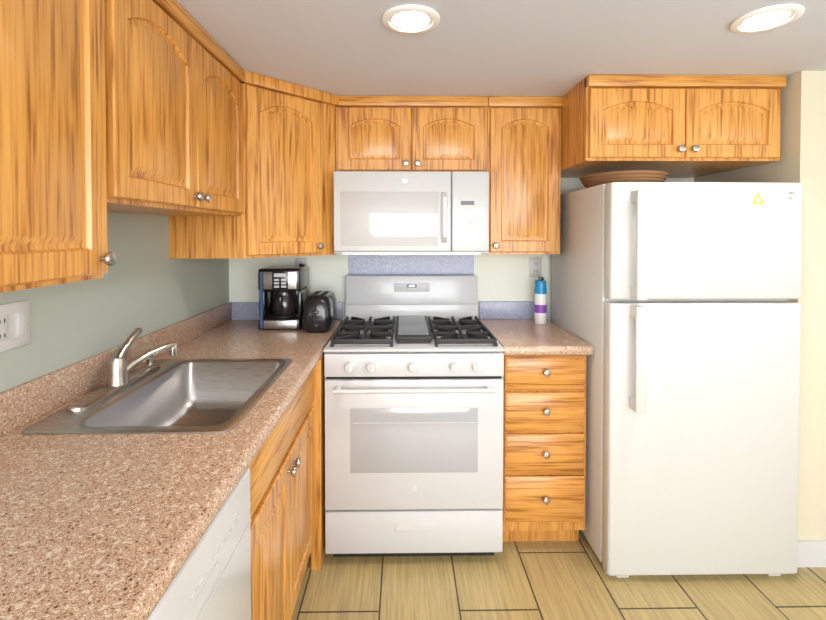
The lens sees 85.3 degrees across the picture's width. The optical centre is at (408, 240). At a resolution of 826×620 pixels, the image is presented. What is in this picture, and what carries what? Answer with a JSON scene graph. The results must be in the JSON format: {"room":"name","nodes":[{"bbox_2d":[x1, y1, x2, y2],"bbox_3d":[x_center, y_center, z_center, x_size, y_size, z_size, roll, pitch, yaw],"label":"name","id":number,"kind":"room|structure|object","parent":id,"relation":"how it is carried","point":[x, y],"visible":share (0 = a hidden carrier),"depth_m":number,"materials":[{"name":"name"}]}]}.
{"room":"kitchen","nodes":[
{"label":"kitchen","id":0,"kind":"room"},
{"bbox_2d":[0,212,228,391],"bbox_3d":[-1.084,0.368,0.365,0.150,2.130,4.750,0,1,-1],"label":"wall","id":1,"kind":"structure","parent":0,"point":[146,284],"depth_m":1.58,"materials":[{"name":"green paint"}]},
{"bbox_2d":[0,300,29,351],"bbox_3d":[-1.014,0.217,1.142,0.010,0.118,0.117,0,1,-1],"label":"outlet","id":2,"kind":"object","parent":1,"relation":"attached to","point":[14,324],"visible":1,"depth_m":1.15,"materials":[{"name":"grey plastic"}]},
{"bbox_2d":[0,0,119,292],"bbox_3d":[-0.853,-0.308,0.808,0.325,0.795,0.462,0,1,-1],"label":"upper cabinet","id":3,"kind":"object","parent":1,"relation":"attached to","point":[60,59],"depth_m":0.89,"materials":[{"name":"brown wood"}]},
{"bbox_2d":[120,0,247,219],"bbox_3d":[-0.862,-0.408,1.480,0.325,0.618,0.880,0,1,-1],"label":"upper cabinet","id":4,"kind":"object","parent":1,"relation":"attached to","point":[192,129],"depth_m":1.37,"materials":[{"name":"brown wood"}]},
{"bbox_2d":[229,178,693,320],"bbox_3d":[1.111,0.327,2.694,4.300,2.130,0.150,0,1,-1],"label":"wall","id":5,"kind":"structure","parent":0,"point":[503,277],"depth_m":2.60,"materials":[{"name":"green paint"}]},
{"bbox_2d":[169,71,335,258],"bbox_3d":[-0.705,-0.330,2.253,0.660,0.799,0.660,0,1,-1],"label":"upper cabinet","id":6,"kind":"object","parent":5,"relation":"attached to","point":[292,127],"depth_m":2.03,"materials":[{"name":"brown wood"}]},
{"bbox_2d":[295,258,306,265],"bbox_3d":[-0.623,0.154,2.589,0.070,0.116,0.008,0,1,-1],"label":"electrical outlet","id":7,"kind":"object","parent":5,"relation":"attached to","point":[298,261],"visible":0.25,"depth_m":2.59,"materials":[{"name":"grey plastic"}]},
{"bbox_2d":[336,95,491,175],"bbox_3d":[0.011,-0.541,2.427,0.772,0.385,0.324,0,1,-1],"label":"upper cabinet","id":8,"kind":"object","parent":5,"relation":"attached to","point":[374,133],"depth_m":2.27,"materials":[{"name":"brown wood"}]},
{"bbox_2d":[333,171,488,254],"bbox_3d":[0.011,-0.139,2.370,0.760,0.408,0.447,0,1,-1],"label":"over-the-range microwave","id":9,"kind":"object","parent":8,"relation":"attached to","point":[411,212],"visible":1,"depth_m":2.18,"materials":[{"name":"grey"}]},
{"bbox_2d":[488,96,563,253],"bbox_3d":[0.587,-0.333,2.438,0.376,0.800,0.324,0,1,-1],"label":"upper cabinet","id":10,"kind":"object","parent":5,"relation":"attached to","point":[525,180],"depth_m":2.28,"materials":[{"name":"brown wood"}]},
{"bbox_2d":[529,257,541,276],"bbox_3d":[0.737,0.154,2.607,0.070,0.116,0.008,0,1,-1],"label":"electrical outlet","id":11,"kind":"object","parent":5,"relation":"attached to","point":[535,269],"visible":0.92,"depth_m":2.60,"materials":[{"name":"grey plastic"}]},
{"bbox_2d":[560,75,785,177],"bbox_3d":[1.211,-0.546,2.285,0.868,0.370,0.639,0,1,-1],"label":"upper cabinet","id":12,"kind":"object","parent":5,"relation":"attached to","point":[680,126],"depth_m":1.97,"materials":[{"name":"brown wood"}]},
{"bbox_2d":[176,0,825,96],"bbox_3d":[1.141,-0.748,0.375,4.600,0.100,4.750,0,1,-1],"label":"ceiling","id":13,"kind":"structure","parent":0,"point":[549,48],"depth_m":1.63,"materials":[{"name":"white paint"}]},
{"bbox_2d":[382,4,439,33],"bbox_3d":[0.007,-0.710,1.446,0.188,0.010,0.188,0,1,-1],"label":"recessed light","id":14,"kind":"object","parent":13,"relation":"in","point":[410,19],"visible":0.98,"depth_m":1.43,"materials":[{"name":"white glass"}]},
{"bbox_2d":[730,3,804,33],"bbox_3d":[1.147,-0.710,1.441,0.188,0.010,0.188,0,1,-1],"label":"recessed light","id":15,"kind":"object","parent":13,"relation":"in","point":[772,17],"visible":0.98,"depth_m":1.43,"materials":[{"name":"white glass"}]},
{"bbox_2d":[291,530,825,619],"bbox_3d":[1.066,1.482,0.413,4.450,0.100,4.750,0,1,-1],"label":"floor","id":16,"kind":"structure","parent":0,"point":[542,580],"depth_m":1.81,"materials":[{"name":"tile"}]},
{"bbox_2d":[148,467,251,619],"bbox_3d":[-0.669,0.977,0.761,0.610,0.897,0.602,0,1,-1],"label":"dishwasher","id":17,"kind":"object","parent":16,"relation":"on","point":[212,580],"visible":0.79,"depth_m":0.88,"materials":[{"name":"grey metal"}]},
{"bbox_2d":[0,302,342,619],"bbox_3d":[-0.693,0.446,1.217,0.655,0.142,2.759,0,1,-1],"label":"countertop","id":18,"kind":"structure","parent":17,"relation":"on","point":[104,526],"depth_m":0.90,"materials":[{"name":"stone"}]},
{"bbox_2d":[66,328,177,411],"bbox_3d":[-0.889,0.381,1.438,0.140,0.171,0.420,0,1,-1],"label":"faucet","id":19,"kind":"object","parent":18,"relation":"on","point":[119,377],"visible":1,"depth_m":1.43,"materials":[{"name":"silver metal"}]},
{"bbox_2d":[22,359,291,433],"bbox_3d":[-0.713,0.555,1.439,0.530,0.175,0.650,0,1,-1],"label":"sink","id":20,"kind":"object","parent":18,"relation":"in","point":[197,395],"visible":0.65,"depth_m":1.58,"materials":[{"name":"silver metal"}]},
{"bbox_2d":[258,263,308,329],"bbox_3d":[-0.666,0.292,2.403,0.216,0.328,0.234,0,1,-1],"label":"coffee maker","id":21,"kind":"object","parent":18,"relation":"on","point":[283,292],"visible":0.94,"depth_m":2.30,"materials":[{"name":"black plastic"},{"name":"brushed stainless steel"},{"name":"glass"}]},
{"bbox_2d":[302,291,336,332],"bbox_3d":[-0.463,0.365,2.342,0.148,0.184,0.284,0,1,-1],"label":"toaster","id":22,"kind":"object","parent":18,"relation":"on","point":[319,314],"visible":1,"depth_m":2.23,"materials":[{"name":"black metal"}]},
{"bbox_2d":[323,255,504,556],"bbox_3d":[0.019,0.729,2.240,0.779,1.343,0.742,0,1,-1],"label":"stove","id":23,"kind":"object","parent":16,"relation":"on","point":[413,369],"depth_m":1.93,"materials":[{"name":"grey metal"}]},
{"bbox_2d":[502,355,585,540],"bbox_3d":[0.602,0.949,2.307,0.378,0.900,0.628,0,1,-1],"label":"base cabinet","id":24,"kind":"object","parent":16,"relation":"on","point":[544,434],"depth_m":1.99,"materials":[{"name":"brown wood"}]},
{"bbox_2d":[479,301,592,354],"bbox_3d":[0.609,0.427,2.290,0.394,0.142,0.647,0,1,-1],"label":"countertop","id":25,"kind":"structure","parent":24,"relation":"on","point":[512,323],"depth_m":2.25,"materials":[{"name":"stone"}]},
{"bbox_2d":[534,277,546,323],"bbox_3d":[0.728,0.326,2.479,0.066,0.256,0.066,0,1,-1],"label":"spray can","id":26,"kind":"object","parent":25,"relation":"on","point":[540,303],"visible":1,"depth_m":2.45,"materials":[{"name":"white"}]},
{"bbox_2d":[551,182,802,577],"bbox_3d":[1.212,0.578,2.170,0.792,1.647,0.788,0,1,-1],"label":"fridge","id":27,"kind":"object","parent":16,"relation":"on","point":[675,309],"visible":1,"depth_m":1.84,"materials":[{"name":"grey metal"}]},
{"bbox_2d":[580,170,668,187],"bbox_3d":[1.018,-0.279,2.137,0.383,0.066,0.383,0,1,-1],"label":"basket","id":28,"kind":"object","parent":27,"relation":"on","point":[591,180],"visible":0.58,"depth_m":1.99,"materials":[{"name":"brown wicker"}]},
{"bbox_2d":[694,71,825,539],"bbox_3d":[1.741,0.335,2.277,0.150,2.130,0.700,0,1,-1],"label":"wall","id":29,"kind":"structure","parent":0,"point":[803,133],"depth_m":1.93,"materials":[{"name":"beige paint"}]},
{"bbox_2d":[797,540,825,566],"bbox_3d":[2.466,1.342,2.297,1.601,0.115,0.713,0,1,-1],"label":"baseboard","id":30,"kind":"structure","parent":29,"relation":"attached to","point":[811,553],"depth_m":1.93,"materials":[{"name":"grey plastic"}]}
]}

